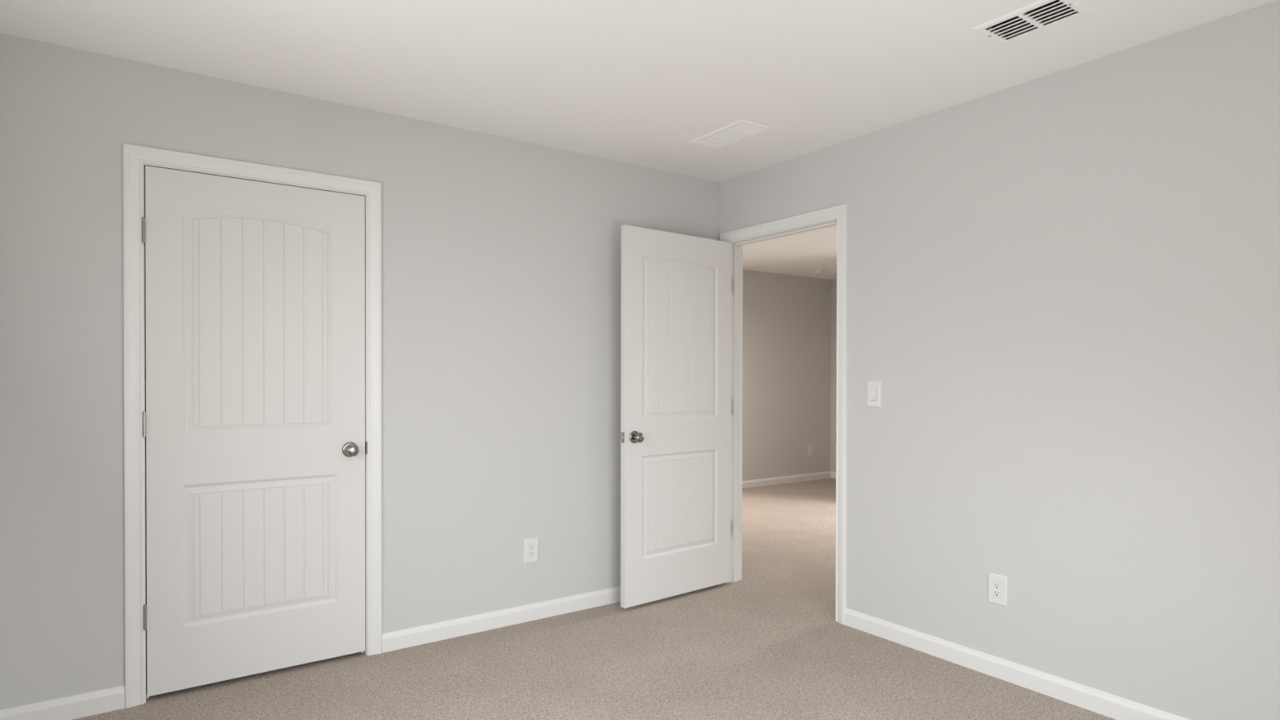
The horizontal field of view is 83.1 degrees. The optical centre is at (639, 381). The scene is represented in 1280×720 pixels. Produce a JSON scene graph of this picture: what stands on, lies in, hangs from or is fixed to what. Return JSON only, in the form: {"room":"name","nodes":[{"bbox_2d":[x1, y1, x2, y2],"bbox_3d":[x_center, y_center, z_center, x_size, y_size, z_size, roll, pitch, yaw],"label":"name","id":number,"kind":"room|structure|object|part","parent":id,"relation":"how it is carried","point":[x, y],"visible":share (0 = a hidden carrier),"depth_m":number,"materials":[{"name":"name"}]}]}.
{"room":"empty bedroom","nodes":[
{"label":"empty bedroom","id":0,"kind":"room"},
{"bbox_2d":[0,33,719,710],"bbox_3d":[-0.983,0.005,3.466,3.515,2.440,0.115,0,1,-35],"label":"wall","id":1,"kind":"structure","parent":0,"point":[501,256],"depth_m":3.30,"materials":[{"name":"grey paint"}]},
{"bbox_2d":[0,684,124,719],"bbox_3d":[-2.110,1.188,2.602,0.414,0.083,0.013,0,1,-35],"label":"baseboard","id":2,"kind":"structure","parent":1,"relation":"attached to","point":[96,702],"depth_m":2.63,"materials":[{"name":"white paint"}]},
{"bbox_2d":[122,142,382,708],"bbox_3d":[-1.585,0.167,3.032,0.945,2.119,0.132,0,1,-35],"label":"door frame","id":3,"kind":"structure","parent":1,"relation":"attached to","point":[135,157],"depth_m":2.78,"materials":[{"name":"white paint"}]},
{"bbox_3d":[-1.230,0.297,3.240,0.009,0.058,0.032,0,1,-35],"label":"strike plate","id":4,"kind":"part","parent":3,"relation":"part of","materials":[{"name":"grey metal"}]},
{"bbox_2d":[141,165,364,696],"bbox_3d":[-1.582,0.192,3.021,0.818,2.029,0.156,0,1,-32],"label":"door","id":5,"kind":"structure","parent":1,"relation":"in","point":[253,420],"depth_m":2.97,"materials":[{"name":"white paint"}]},
{"bbox_3d":[-1.263,0.300,3.164,0.054,0.054,0.060,0,1,-35],"label":"knob","id":6,"kind":"part","parent":5,"relation":"part of","materials":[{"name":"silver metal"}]},
{"bbox_2d":[382,586,620,653],"bbox_3d":[-0.341,1.181,3.852,2.027,0.083,0.013,0,1,-35],"label":"baseboard","id":7,"kind":"structure","parent":1,"relation":"attached to","point":[423,634],"depth_m":3.58,"materials":[{"name":"white paint"}]},
{"bbox_2d":[524,537,537,563],"bbox_3d":[-0.556,0.866,3.700,0.078,0.124,0.007,0,1,-35],"label":"wall outlet","id":8,"kind":"object","parent":1,"relation":"attached to","point":[531,545],"visible":1,"depth_m":3.70,"materials":[{"name":"white plastic"}]},
{"bbox_2d":[528,543,534,557],"bbox_3d":[-0.556,0.866,3.700,0.034,0.067,0.007,0,1,-35],"label":"receptacle","id":9,"kind":"object","parent":8,"relation":"attached to","point":[531,546],"depth_m":3.70,"materials":[{"name":"white plastic"}]},
{"bbox_2d":[71,478,1116,719],"bbox_3d":[1.124,1.273,4.143,7.730,0.100,6.600,0,1,-35],"label":"floor","id":10,"kind":"structure","parent":0,"point":[769,643],"depth_m":3.03,"materials":[{"name":"beige carpet"}]},
{"bbox_2d":[0,0,1275,279],"bbox_3d":[1.128,-1.227,4.123,7.730,0.020,6.600,0,1,-35],"label":"ceiling","id":11,"kind":"structure","parent":0,"point":[632,82],"depth_m":2.69,"materials":[{"name":"white paint"}]},
{"bbox_2d":[688,119,773,149],"bbox_3d":[0.441,-1.323,3.562,0.205,0.231,0.398,0,1,-35],"label":"ceiling vent","id":12,"kind":"object","parent":11,"relation":"in","point":[741,130],"visible":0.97,"depth_m":3.54,"materials":[{"name":"white metal"}]},
{"bbox_2d":[811,269,825,274],"bbox_3d":[2.000,-1.225,8.100,0.148,0.043,0.148,0,1,-35],"label":"smoke detector","id":13,"kind":"object","parent":11,"relation":"attached to","point":[815,271],"visible":1,"depth_m":8.05,"materials":[{"name":"white plastic"}]},
{"bbox_2d":[971,0,1093,44],"bbox_3d":[1.300,-1.309,2.401,0.203,0.239,0.304,0,1,-35],"label":"ceiling vent","id":14,"kind":"object","parent":11,"relation":"in","point":[1036,14],"visible":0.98,"depth_m":2.42,"materials":[{"name":"white metal"}]},
{"bbox_2d":[742,269,831,480],"bbox_3d":[0.690,-0.026,7.795,3.985,2.440,0.115,0,1,-35],"label":"wall","id":15,"kind":"structure","parent":0,"point":[786,375],"depth_m":8.44,"materials":[{"name":"grey paint"}]},
{"bbox_2d":[742,471,831,488],"bbox_3d":[0.725,1.153,7.752,3.985,0.083,0.013,0,1,-35],"label":"baseboard","id":16,"kind":"structure","parent":15,"relation":"attached to","point":[821,475],"depth_m":8.43,"materials":[{"name":"white paint"}]},
{"bbox_2d":[808,444,813,455],"bbox_3d":[2.051,0.827,8.690,0.078,0.124,0.007,0,1,-35],"label":"wall outlet","id":17,"kind":"object","parent":15,"relation":"attached to","point":[810,446],"visible":1,"depth_m":8.68,"materials":[{"name":"white plastic"}]},
{"bbox_2d":[830,279,836,471],"bbox_3d":[3.889,-0.013,6.820,0.115,2.440,5.400,0,1,-35],"label":"wall","id":18,"kind":"structure","parent":0,"point":[833,282],"depth_m":8.86,"materials":[{"name":"grey paint"}]},
{"bbox_2d":[830,471,835,478],"bbox_3d":[2.872,1.153,8.155,0.013,0.083,1.807,0,1,-35],"label":"baseboard","id":19,"kind":"structure","parent":18,"relation":"attached to","point":[833,474],"depth_m":8.86,"materials":[{"name":"white paint"}]},
{"bbox_2d":[719,0,1279,719],"bbox_3d":[0.887,0.004,3.964,0.115,2.440,6.600,0,1,-35],"label":"wall","id":20,"kind":"structure","parent":0,"point":[1064,286],"depth_m":2.73,"materials":[{"name":"grey paint"}]},
{"bbox_2d":[719,204,847,624],"bbox_3d":[0.816,0.163,4.066,0.149,2.120,0.951,0,1,-35],"label":"door frame","id":21,"kind":"structure","parent":20,"relation":"attached to","point":[837,215],"depth_m":3.86,"materials":[{"name":"white paint"}]},
{"bbox_2d":[620,225,732,608],"bbox_3d":[0.236,0.187,4.070,0.830,2.029,0.156,0,1,-35],"label":"door","id":22,"kind":"structure","parent":21,"relation":"attached to","point":[676,435],"depth_m":4.04,"materials":[{"name":"white paint"}]},
{"bbox_3d":[-0.091,0.297,3.834,0.001,0.057,0.026,0,1,-39],"label":"latch plate","id":23,"kind":"part","parent":22,"relation":"part of","materials":[{"name":"silver metal"}]},
{"bbox_3d":[-0.011,0.297,3.838,0.054,0.054,0.060,0,1,-39],"label":"knob","id":24,"kind":"part","parent":22,"relation":"part of","materials":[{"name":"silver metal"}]},
{"bbox_3d":[0.870,0.163,4.104,0.017,2.120,0.951,0,1,-35],"label":"casing","id":25,"kind":"part","parent":21,"relation":"part of","materials":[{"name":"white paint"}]},
{"bbox_2d":[866,381,880,406],"bbox_3d":[1.133,0.060,3.507,0.011,0.125,0.076,0,1,-35],"label":"light switch","id":26,"kind":"object","parent":20,"relation":"attached to","point":[873,388],"visible":1,"depth_m":3.50,"materials":[{"name":"white plastic"}]},
{"bbox_2d":[988,572,1007,606],"bbox_3d":[1.489,0.867,3.011,0.007,0.124,0.078,0,1,-35],"label":"wall outlet","id":27,"kind":"object","parent":20,"relation":"attached to","point":[997,584],"visible":1,"depth_m":3.00,"materials":[{"name":"white plastic"}]},
{"bbox_2d":[992,580,1000,598],"bbox_3d":[1.489,0.867,3.011,0.007,0.067,0.034,0,1,-35],"label":"receptacle","id":28,"kind":"object","parent":27,"relation":"attached to","point":[996,584],"depth_m":3.01,"materials":[{"name":"white plastic"}]},
{"bbox_2d":[844,607,1190,719],"bbox_3d":[1.853,1.196,2.492,0.013,0.083,2.833,0,1,-35],"label":"baseboard","id":29,"kind":"structure","parent":20,"relation":"attached to","point":[1099,701],"depth_m":2.96,"materials":[{"name":"white paint"}]}
]}

